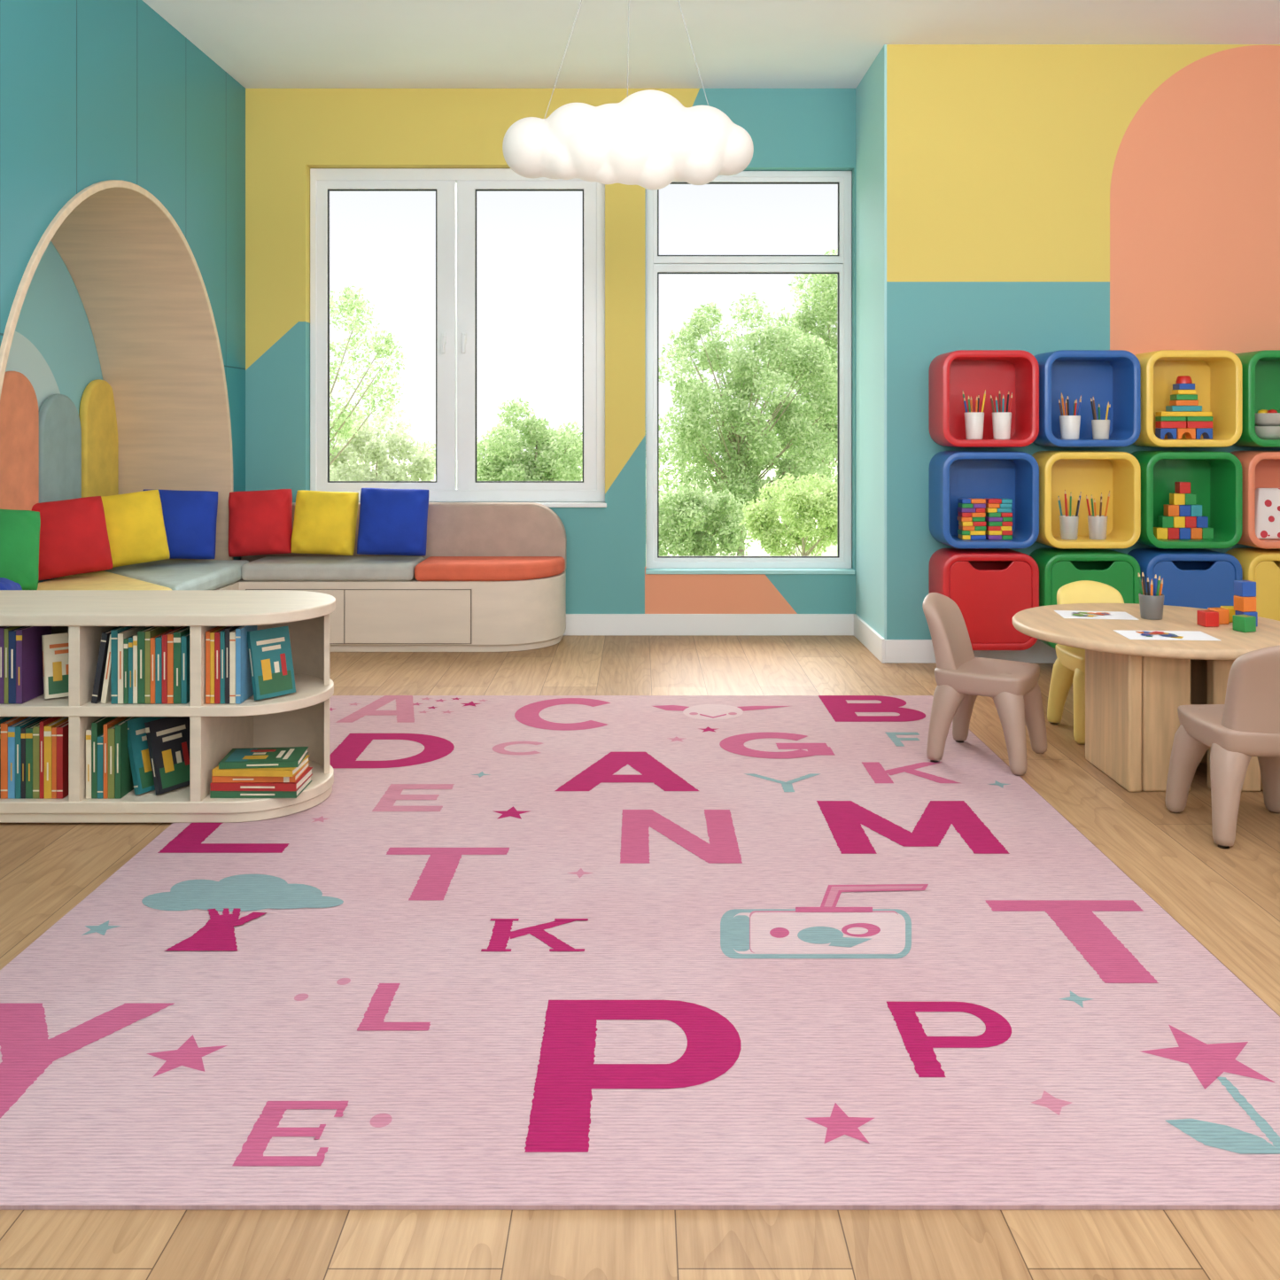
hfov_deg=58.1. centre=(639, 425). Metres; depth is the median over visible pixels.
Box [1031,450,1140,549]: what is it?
cube
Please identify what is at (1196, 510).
block
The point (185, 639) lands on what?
book
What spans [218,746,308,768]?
book
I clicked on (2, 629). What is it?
book
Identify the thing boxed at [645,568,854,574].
window sill
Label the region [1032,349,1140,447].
cube
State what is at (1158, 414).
block
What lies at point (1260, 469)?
cube
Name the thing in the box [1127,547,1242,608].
cube
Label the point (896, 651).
baseboard
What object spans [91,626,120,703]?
book
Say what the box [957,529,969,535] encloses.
block
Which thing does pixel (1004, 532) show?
block
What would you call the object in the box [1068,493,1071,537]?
pencil
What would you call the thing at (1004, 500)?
block
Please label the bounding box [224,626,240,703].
book
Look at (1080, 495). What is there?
pencil
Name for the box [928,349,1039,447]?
cube
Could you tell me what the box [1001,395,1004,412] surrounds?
pencil
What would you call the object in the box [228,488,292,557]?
pillow
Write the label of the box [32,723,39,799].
book
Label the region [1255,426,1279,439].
bowl
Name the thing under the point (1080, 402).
pencil
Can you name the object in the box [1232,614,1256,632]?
block
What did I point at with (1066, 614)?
paper
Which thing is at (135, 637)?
book
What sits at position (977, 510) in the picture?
block
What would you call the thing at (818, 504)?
bush
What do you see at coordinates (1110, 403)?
pencil
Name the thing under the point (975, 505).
block
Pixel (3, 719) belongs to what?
book
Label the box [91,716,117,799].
book
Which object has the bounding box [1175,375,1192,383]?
block
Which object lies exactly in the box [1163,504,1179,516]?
block
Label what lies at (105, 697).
book
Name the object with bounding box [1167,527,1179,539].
block
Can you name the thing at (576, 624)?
baseboard
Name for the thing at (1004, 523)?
block
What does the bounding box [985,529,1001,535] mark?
block
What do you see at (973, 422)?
pencil cup
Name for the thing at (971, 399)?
pencil
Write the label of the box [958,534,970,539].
block
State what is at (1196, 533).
block
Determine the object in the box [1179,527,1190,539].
block
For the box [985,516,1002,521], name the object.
block
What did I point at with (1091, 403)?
pencil
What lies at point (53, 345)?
wall niche
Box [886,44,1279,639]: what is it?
wall
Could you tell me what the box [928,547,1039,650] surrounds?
cube
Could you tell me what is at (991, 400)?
pencil
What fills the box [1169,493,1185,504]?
block
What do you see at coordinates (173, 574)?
seat cushion
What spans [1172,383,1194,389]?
block
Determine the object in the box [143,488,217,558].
pillow
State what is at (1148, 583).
pencil
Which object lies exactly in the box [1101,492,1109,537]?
pencil
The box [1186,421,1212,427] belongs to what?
block
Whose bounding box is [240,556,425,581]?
seat cushion
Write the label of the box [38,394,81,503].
pad
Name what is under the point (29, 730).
book
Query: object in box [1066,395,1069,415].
pencil
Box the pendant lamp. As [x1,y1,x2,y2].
[502,0,753,189]
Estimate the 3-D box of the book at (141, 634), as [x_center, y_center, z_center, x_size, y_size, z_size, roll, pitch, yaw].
[-1.444,0.702,3.408,0.020,0.208,0.150,0,0,0]
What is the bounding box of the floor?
[0,635,1279,1279]
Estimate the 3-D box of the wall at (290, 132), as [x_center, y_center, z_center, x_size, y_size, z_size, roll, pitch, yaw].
[-0.840,-0.348,6.445,4.120,3.000,0.250,0,0,0]
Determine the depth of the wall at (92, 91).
4.83 m
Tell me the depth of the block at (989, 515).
5.39 m
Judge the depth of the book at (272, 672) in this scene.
3.41 m
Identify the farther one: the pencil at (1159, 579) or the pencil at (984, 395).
the pencil at (984, 395)
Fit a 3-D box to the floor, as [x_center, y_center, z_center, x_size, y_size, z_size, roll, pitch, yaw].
[0.525,1.202,2.710,6.850,0.100,7.820,0,0,0]
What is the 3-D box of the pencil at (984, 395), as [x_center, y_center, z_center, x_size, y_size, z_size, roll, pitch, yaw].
[1.606,-0.055,5.408,0.041,0.224,0.009,0,0,39]
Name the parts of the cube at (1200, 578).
drawer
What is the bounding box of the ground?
[347,459,837,556]
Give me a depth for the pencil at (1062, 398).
5.41 m
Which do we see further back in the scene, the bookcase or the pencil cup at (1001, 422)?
the pencil cup at (1001, 422)
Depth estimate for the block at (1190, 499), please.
5.41 m
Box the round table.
[1012,603,1279,791]
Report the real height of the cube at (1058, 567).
0.450 m
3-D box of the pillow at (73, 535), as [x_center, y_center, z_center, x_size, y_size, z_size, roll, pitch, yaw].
[-2.619,0.515,5.266,0.374,0.368,0.203,0,0,-41]
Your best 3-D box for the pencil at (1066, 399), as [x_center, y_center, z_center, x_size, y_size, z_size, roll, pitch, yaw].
[2.029,-0.034,5.463,0.009,0.182,0.034,0,0,-1]
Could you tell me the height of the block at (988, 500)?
0.020 m
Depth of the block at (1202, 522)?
5.41 m
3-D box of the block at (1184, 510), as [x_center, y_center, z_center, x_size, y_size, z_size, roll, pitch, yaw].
[2.566,0.402,5.440,0.052,0.053,0.052,0,0,0]
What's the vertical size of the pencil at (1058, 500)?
0.195 m
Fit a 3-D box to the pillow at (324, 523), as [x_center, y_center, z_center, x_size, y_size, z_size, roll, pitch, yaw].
[-1.647,0.510,6.026,0.334,0.336,0.188,0,0,4]
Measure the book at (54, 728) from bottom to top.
0.205 m
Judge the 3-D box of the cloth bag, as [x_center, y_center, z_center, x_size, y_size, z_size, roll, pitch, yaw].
[2.982,0.416,5.440,0.199,0.240,0.098,0,0,0]
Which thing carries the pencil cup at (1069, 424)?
on the cube at (1113, 376)
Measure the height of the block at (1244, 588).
0.050 m
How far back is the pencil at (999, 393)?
5.47 m
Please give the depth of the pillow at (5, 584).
4.23 m
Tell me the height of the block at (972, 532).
0.020 m
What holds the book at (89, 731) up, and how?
on the bookcase
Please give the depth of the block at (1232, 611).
3.96 m
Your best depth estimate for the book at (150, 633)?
3.33 m
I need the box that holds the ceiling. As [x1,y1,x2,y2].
[142,0,1279,88]
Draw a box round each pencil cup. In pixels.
[964,412,984,439]
[992,412,1011,439]
[1059,415,1080,439]
[1091,419,1109,439]
[1138,592,1164,620]
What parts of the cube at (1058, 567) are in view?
drawer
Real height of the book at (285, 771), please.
0.018 m
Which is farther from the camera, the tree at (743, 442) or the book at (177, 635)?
the tree at (743, 442)
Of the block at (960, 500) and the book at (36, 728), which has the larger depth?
the block at (960, 500)
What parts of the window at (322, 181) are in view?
sash, handle, handle, sash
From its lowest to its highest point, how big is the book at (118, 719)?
0.213 m
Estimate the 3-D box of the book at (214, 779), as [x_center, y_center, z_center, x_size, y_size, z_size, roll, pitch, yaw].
[-1.122,1.028,3.421,0.240,0.018,0.157,0,0,-1]
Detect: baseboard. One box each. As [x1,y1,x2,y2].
[563,613,856,635]
[853,614,884,663]
[884,639,1057,663]
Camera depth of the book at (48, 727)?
3.33 m
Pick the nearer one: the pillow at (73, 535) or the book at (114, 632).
the book at (114, 632)
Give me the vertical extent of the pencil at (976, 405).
0.196 m
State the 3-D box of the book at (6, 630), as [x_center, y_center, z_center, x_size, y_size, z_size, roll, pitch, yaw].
[-1.834,0.698,3.416,0.011,0.216,0.164,0,0,0]
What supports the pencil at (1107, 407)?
in the pencil cup at (1100, 428)
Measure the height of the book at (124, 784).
0.212 m
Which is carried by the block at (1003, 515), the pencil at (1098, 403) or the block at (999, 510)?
the block at (999, 510)
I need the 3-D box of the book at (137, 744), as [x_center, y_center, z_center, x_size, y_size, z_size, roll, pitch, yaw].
[-1.453,0.974,3.432,0.070,0.213,0.142,0,0,30]
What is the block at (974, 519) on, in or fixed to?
on the block at (974, 523)
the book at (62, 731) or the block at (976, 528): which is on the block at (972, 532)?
the block at (976, 528)
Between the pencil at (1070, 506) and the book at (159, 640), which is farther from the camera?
the pencil at (1070, 506)
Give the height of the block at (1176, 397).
0.026 m
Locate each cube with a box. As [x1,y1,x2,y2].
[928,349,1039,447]
[928,450,1039,549]
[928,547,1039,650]
[1029,547,1140,649]
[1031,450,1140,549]
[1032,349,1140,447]
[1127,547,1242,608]
[1131,450,1242,549]
[1132,349,1242,447]
[1225,547,1279,620]
[1230,450,1279,549]
[1232,349,1279,447]
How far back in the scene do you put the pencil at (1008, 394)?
5.46 m
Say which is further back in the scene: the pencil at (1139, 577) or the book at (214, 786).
the pencil at (1139, 577)
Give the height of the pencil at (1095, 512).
0.188 m
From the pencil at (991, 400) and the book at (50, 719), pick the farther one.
the pencil at (991, 400)
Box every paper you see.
[1054,610,1139,620]
[1112,629,1220,640]
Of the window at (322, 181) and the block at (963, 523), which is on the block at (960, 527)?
the block at (963, 523)
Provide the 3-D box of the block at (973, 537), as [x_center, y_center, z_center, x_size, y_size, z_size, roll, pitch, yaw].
[1.587,0.526,5.430,0.070,0.020,0.075,0,0,0]
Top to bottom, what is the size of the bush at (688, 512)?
1.592 m
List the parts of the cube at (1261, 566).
drawer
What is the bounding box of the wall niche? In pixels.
[5,240,102,582]
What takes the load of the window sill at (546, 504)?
attached to the wall at (290, 132)
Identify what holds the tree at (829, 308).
on the ground
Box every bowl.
[1255,412,1279,426]
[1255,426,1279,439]
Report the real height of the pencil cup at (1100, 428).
0.090 m
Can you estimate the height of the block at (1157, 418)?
0.022 m
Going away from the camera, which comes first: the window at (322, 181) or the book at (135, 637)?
the book at (135, 637)
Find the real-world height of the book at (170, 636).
0.201 m
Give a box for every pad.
[0,371,38,510]
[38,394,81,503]
[79,379,118,497]
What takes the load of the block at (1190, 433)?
in the cube at (1216, 375)
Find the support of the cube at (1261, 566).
attached to the wall at (1042, 198)
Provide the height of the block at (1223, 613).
0.050 m
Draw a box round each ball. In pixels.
[1256,409,1267,413]
[1266,409,1277,412]
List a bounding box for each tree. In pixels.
[329,286,406,465]
[477,397,582,480]
[659,292,837,556]
[762,248,837,491]
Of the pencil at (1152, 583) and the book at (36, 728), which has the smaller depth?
the book at (36, 728)
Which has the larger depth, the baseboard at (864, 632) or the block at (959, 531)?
the baseboard at (864, 632)
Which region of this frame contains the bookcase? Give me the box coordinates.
[0,589,335,822]
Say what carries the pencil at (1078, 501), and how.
in the glass jar
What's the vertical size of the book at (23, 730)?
0.203 m
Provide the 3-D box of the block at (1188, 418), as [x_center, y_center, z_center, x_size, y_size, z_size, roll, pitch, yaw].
[2.635,-0.030,5.440,0.120,0.022,0.060,0,0,0]
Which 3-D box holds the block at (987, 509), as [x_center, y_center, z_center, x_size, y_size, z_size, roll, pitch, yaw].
[1.653,0.399,5.430,0.043,0.020,0.075,0,0,0]
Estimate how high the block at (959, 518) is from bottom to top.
0.020 m
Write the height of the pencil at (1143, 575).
0.163 m
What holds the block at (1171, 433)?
in the cube at (1216, 375)
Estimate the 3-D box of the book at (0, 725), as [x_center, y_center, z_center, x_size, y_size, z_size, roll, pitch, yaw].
[-1.861,0.980,3.414,0.020,0.202,0.161,0,0,0]
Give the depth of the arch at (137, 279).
5.82 m
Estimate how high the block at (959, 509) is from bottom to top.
0.020 m
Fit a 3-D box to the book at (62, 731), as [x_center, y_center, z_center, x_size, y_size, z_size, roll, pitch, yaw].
[-1.679,0.978,3.410,0.018,0.206,0.154,0,0,0]
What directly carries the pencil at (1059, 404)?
in the pencil cup at (1069, 424)
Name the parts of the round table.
pedestal panel, pedestal panel, pedestal panel, pedestal panel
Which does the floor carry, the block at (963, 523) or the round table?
the round table
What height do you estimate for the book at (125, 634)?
0.202 m
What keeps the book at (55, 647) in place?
on the bookcase
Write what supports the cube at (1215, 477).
attached to the wall at (1042, 198)
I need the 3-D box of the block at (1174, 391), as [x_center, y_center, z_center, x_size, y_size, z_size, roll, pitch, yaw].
[2.571,-0.156,5.440,0.085,0.022,0.070,0,0,0]
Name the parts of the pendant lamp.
cord, lamp shade, cord, cord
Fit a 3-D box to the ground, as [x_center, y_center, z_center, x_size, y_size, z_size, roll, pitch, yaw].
[0.000,2.452,43.600,80.000,0.100,72.800,0,0,0]
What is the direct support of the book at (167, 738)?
on the bookcase
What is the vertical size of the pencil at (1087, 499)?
0.202 m
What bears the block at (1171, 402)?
on the block at (1168, 408)
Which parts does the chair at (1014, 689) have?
leg, backrest, leg, seat, leg, leg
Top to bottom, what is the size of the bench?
0.730 m
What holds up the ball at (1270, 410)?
in the bowl at (1261, 419)
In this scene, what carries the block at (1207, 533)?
in the cube at (1215, 477)
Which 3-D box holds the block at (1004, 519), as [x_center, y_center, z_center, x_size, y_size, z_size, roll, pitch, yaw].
[1.725,0.441,5.430,0.044,0.020,0.075,0,0,0]
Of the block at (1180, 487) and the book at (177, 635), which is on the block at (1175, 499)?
the block at (1180, 487)
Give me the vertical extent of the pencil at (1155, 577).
0.149 m
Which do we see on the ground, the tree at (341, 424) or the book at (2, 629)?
the tree at (341, 424)
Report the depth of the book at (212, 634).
3.33 m
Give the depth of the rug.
2.32 m
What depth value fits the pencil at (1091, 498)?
5.46 m
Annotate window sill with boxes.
[533,502,606,507]
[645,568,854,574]
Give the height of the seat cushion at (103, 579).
0.088 m
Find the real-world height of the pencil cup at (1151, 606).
0.085 m
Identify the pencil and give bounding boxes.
[963,396,967,412]
[968,395,970,412]
[969,395,972,412]
[975,396,977,412]
[977,395,979,412]
[981,389,985,412]
[990,394,994,412]
[995,395,998,412]
[998,389,1000,412]
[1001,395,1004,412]
[1005,390,1009,412]
[1008,394,1012,412]
[1057,496,1065,537]
[1058,398,1062,415]
[1061,395,1065,415]
[1064,489,1068,537]
[1065,398,1067,415]
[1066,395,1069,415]
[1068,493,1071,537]
[1071,496,1079,537]
[1073,399,1077,415]
[1073,492,1081,537]
[1077,397,1081,415]
[1086,495,1093,537]
[1090,396,1094,419]
[1090,495,1095,536]
[1092,396,1096,419]
[1093,498,1097,537]
[1098,403,1100,419]
[1098,497,1101,537]
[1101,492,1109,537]
[1105,401,1109,419]
[1107,403,1110,419]
[1138,572,1143,594]
[1141,571,1146,595]
[1147,576,1149,595]
[1150,579,1153,595]
[1153,573,1156,596]
[1155,574,1160,596]
[1158,577,1163,596]
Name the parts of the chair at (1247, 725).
leg, seat, leg, backrest, leg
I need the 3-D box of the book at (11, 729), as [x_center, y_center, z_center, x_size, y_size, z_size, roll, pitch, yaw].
[-1.819,0.977,3.416,0.020,0.207,0.166,0,0,0]
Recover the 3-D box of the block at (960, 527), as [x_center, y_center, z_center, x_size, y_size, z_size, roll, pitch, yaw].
[1.542,0.484,5.430,0.057,0.020,0.075,0,0,0]
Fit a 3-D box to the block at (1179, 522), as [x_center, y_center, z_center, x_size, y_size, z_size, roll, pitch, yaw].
[2.539,0.456,5.440,0.052,0.053,0.052,0,0,0]
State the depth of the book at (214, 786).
3.34 m
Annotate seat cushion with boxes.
[37,570,171,589]
[104,559,248,589]
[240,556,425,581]
[414,556,565,581]
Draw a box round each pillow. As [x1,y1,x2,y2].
[0,509,40,589]
[0,577,22,589]
[31,496,112,581]
[100,489,170,567]
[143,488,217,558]
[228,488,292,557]
[291,489,358,555]
[356,488,429,556]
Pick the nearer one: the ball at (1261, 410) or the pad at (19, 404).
the pad at (19, 404)
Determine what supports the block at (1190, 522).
on the block at (1184, 533)
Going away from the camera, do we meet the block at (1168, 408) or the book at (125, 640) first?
the book at (125, 640)
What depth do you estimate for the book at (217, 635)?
3.33 m
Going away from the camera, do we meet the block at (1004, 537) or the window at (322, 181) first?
the block at (1004, 537)
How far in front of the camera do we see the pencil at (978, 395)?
5.46 m
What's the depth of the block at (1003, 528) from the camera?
5.39 m
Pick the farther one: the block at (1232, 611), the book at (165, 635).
the block at (1232, 611)
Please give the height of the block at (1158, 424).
0.032 m
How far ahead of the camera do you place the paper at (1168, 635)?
3.71 m
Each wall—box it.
[0,0,245,559]
[245,88,855,613]
[855,44,886,639]
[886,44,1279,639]
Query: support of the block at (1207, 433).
in the cube at (1216, 375)
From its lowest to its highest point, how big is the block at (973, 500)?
0.020 m
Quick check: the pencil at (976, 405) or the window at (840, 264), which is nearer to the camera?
the pencil at (976, 405)
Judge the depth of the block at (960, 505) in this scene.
5.39 m
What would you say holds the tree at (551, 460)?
on the ground
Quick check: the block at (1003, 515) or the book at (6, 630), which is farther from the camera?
the block at (1003, 515)
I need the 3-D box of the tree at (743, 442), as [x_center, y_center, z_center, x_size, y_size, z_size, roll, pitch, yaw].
[1.821,0.000,20.950,3.758,4.906,3.256,0,0,-17]
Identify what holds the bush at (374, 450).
on the ground
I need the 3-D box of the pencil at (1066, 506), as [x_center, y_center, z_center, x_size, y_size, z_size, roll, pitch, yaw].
[2.003,0.415,5.402,0.008,0.229,0.042,0,0,38]
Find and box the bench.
[37,502,566,651]
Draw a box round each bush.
[329,403,435,480]
[659,481,753,556]
[738,472,837,556]
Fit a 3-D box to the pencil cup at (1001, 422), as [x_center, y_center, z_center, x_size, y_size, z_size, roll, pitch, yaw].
[1.708,0.003,5.430,0.090,0.125,0.090,0,0,0]
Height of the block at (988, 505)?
0.020 m
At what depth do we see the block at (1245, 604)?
3.88 m
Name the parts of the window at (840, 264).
sash, sash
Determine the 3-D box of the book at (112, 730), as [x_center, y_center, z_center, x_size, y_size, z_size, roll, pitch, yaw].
[-1.530,0.980,3.409,0.019,0.202,0.151,0,0,0]
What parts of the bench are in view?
drawer, backrest, drawer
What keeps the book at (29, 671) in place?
on the bookcase
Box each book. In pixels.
[0,626,11,703]
[0,716,15,725]
[0,716,28,799]
[0,725,0,798]
[4,626,22,703]
[7,716,34,799]
[8,626,26,703]
[15,626,51,703]
[15,716,44,799]
[20,716,48,799]
[25,716,49,799]
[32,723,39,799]
[39,716,62,799]
[41,632,68,698]
[44,716,68,799]
[51,719,68,799]
[56,721,68,799]
[85,727,91,799]
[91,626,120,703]
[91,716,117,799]
[97,733,103,799]
[100,634,110,703]
[103,716,128,799]
[108,716,129,799]
[110,626,135,703]
[115,716,140,799]
[117,626,144,703]
[123,634,136,703]
[124,716,167,794]
[128,636,132,703]
[132,634,137,703]
[137,626,156,703]
[144,626,173,703]
[144,716,189,794]
[150,628,171,703]
[155,635,162,703]
[162,626,184,703]
[167,626,186,703]
[173,626,189,703]
[181,632,189,703]
[205,626,223,703]
[209,626,226,703]
[209,776,311,798]
[210,767,312,791]
[211,762,310,782]
[212,755,310,776]
[214,626,229,703]
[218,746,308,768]
[220,629,224,703]
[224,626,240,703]
[229,629,235,703]
[235,625,256,703]
[247,625,295,700]
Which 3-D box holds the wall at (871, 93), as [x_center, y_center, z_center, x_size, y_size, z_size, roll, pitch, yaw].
[1.194,-0.348,5.955,0.012,3.000,0.731,0,0,0]
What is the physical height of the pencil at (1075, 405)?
0.182 m
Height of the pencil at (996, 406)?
0.195 m
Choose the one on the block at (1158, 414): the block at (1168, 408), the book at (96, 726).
the block at (1168, 408)
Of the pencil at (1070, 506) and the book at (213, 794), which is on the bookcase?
the book at (213, 794)
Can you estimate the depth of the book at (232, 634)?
3.33 m
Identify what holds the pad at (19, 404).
attached to the wall niche
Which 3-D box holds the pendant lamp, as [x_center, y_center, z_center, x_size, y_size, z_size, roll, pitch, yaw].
[-0.036,-1.287,3.588,0.787,1.121,0.293,0,0,0]
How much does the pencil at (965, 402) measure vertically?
0.193 m
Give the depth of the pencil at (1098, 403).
5.46 m
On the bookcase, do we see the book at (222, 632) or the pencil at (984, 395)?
the book at (222, 632)
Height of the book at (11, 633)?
0.210 m
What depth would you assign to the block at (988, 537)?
5.39 m
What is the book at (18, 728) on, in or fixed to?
on the bookcase
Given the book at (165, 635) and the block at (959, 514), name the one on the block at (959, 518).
the block at (959, 514)
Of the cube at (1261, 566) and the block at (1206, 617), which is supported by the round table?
the block at (1206, 617)
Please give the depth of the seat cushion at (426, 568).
5.85 m
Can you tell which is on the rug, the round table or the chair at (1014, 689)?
the chair at (1014, 689)
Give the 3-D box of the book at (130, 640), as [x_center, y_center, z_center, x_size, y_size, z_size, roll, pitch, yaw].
[-1.474,0.711,3.410,0.012,0.190,0.153,0,0,0]
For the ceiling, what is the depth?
5.40 m
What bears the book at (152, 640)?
on the bookcase
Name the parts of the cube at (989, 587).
drawer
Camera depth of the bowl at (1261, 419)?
5.38 m
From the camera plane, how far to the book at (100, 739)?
3.33 m
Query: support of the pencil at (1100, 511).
in the glass jar
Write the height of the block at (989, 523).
0.020 m
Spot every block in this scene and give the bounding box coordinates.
[957,506,975,512]
[957,512,971,517]
[957,516,972,521]
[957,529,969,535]
[958,497,970,503]
[958,502,973,508]
[958,520,972,526]
[958,525,974,530]
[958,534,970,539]
[967,497,985,503]
[969,530,985,535]
[970,535,985,539]
[971,512,985,517]
[971,517,985,521]
[972,503,985,508]
[972,521,985,526]
[974,526,985,530]
[975,508,985,512]
[984,497,1001,503]
[985,503,1000,508]
[985,507,997,512]
[985,512,1000,517]
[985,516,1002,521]
[985,520,1001,526]
[985,525,1000,530]
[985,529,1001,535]
[985,534,1001,539]
[997,497,1012,503]
[997,507,1011,512]
[999,503,1011,508]
[1000,512,1012,517]
[1000,526,1011,530]
[1001,521,1012,526]
[1001,530,1012,535]
[1001,535,1012,539]
[1002,517,1012,521]
[1153,527,1167,539]
[1155,411,1211,416]
[1155,416,1186,420]
[1155,421,1186,427]
[1155,428,1176,439]
[1157,515,1173,527]
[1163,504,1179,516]
[1165,405,1202,411]
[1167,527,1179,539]
[1169,400,1198,405]
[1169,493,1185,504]
[1170,394,1197,400]
[1171,389,1195,395]
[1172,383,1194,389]
[1173,516,1185,527]
[1174,481,1190,493]
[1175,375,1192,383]
[1176,428,1195,439]
[1179,504,1190,516]
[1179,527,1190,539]
[1184,493,1196,504]
[1185,516,1196,527]
[1186,416,1212,420]
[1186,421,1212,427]
[1190,504,1202,516]
[1190,527,1202,539]
[1195,428,1212,439]
[1196,515,1208,527]
[1196,609,1218,627]
[1202,527,1213,539]
[1207,607,1229,624]
[1220,605,1235,622]
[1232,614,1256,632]
[1233,580,1256,597]
[1233,595,1256,612]
[1235,610,1257,626]
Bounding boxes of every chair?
[922,592,1047,775]
[1047,580,1124,744]
[1165,645,1279,848]
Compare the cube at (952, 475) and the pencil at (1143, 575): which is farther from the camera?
the cube at (952, 475)
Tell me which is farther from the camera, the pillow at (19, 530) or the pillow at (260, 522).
the pillow at (260, 522)
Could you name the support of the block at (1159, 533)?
in the cube at (1215, 477)
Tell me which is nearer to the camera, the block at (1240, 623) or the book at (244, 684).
the book at (244, 684)
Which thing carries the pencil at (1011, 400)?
in the pencil cup at (1001, 422)
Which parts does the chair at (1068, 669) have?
leg, seat, leg, backrest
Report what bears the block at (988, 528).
on the block at (989, 532)
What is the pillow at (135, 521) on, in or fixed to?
on the bench
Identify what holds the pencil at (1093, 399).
in the pencil cup at (1100, 428)
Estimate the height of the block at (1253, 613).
0.050 m
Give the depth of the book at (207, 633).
3.33 m
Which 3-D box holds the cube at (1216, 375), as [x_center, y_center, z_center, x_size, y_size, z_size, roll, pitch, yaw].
[2.571,-0.123,5.460,0.450,0.450,0.257,0,0,0]
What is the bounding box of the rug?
[0,695,1279,1210]
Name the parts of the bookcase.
shelf, panel, panel, panel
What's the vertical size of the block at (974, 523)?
0.020 m
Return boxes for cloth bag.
[1255,488,1279,539]
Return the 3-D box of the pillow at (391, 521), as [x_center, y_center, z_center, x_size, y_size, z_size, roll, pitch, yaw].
[-1.289,0.506,6.025,0.364,0.355,0.189,0,0,-4]
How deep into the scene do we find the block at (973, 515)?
5.39 m
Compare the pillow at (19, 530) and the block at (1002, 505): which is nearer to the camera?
the pillow at (19, 530)
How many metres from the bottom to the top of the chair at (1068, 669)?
0.545 m
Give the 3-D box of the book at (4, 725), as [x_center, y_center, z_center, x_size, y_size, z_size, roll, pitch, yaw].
[-1.840,0.973,3.411,0.020,0.216,0.156,0,0,0]
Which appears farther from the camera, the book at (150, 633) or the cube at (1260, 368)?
the cube at (1260, 368)
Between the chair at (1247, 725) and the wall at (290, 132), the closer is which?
the chair at (1247, 725)
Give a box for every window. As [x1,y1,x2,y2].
[310,168,605,502]
[645,170,851,568]
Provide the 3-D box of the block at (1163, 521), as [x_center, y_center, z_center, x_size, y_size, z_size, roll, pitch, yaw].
[2.485,0.456,5.440,0.052,0.053,0.052,0,0,0]
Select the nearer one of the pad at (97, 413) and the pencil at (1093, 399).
the pencil at (1093, 399)
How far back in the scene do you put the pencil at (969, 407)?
5.40 m
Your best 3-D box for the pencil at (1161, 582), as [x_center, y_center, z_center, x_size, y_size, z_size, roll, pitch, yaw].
[1.817,0.603,4.029,0.008,0.138,0.028,0,0,-40]
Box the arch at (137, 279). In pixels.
[0,179,233,559]

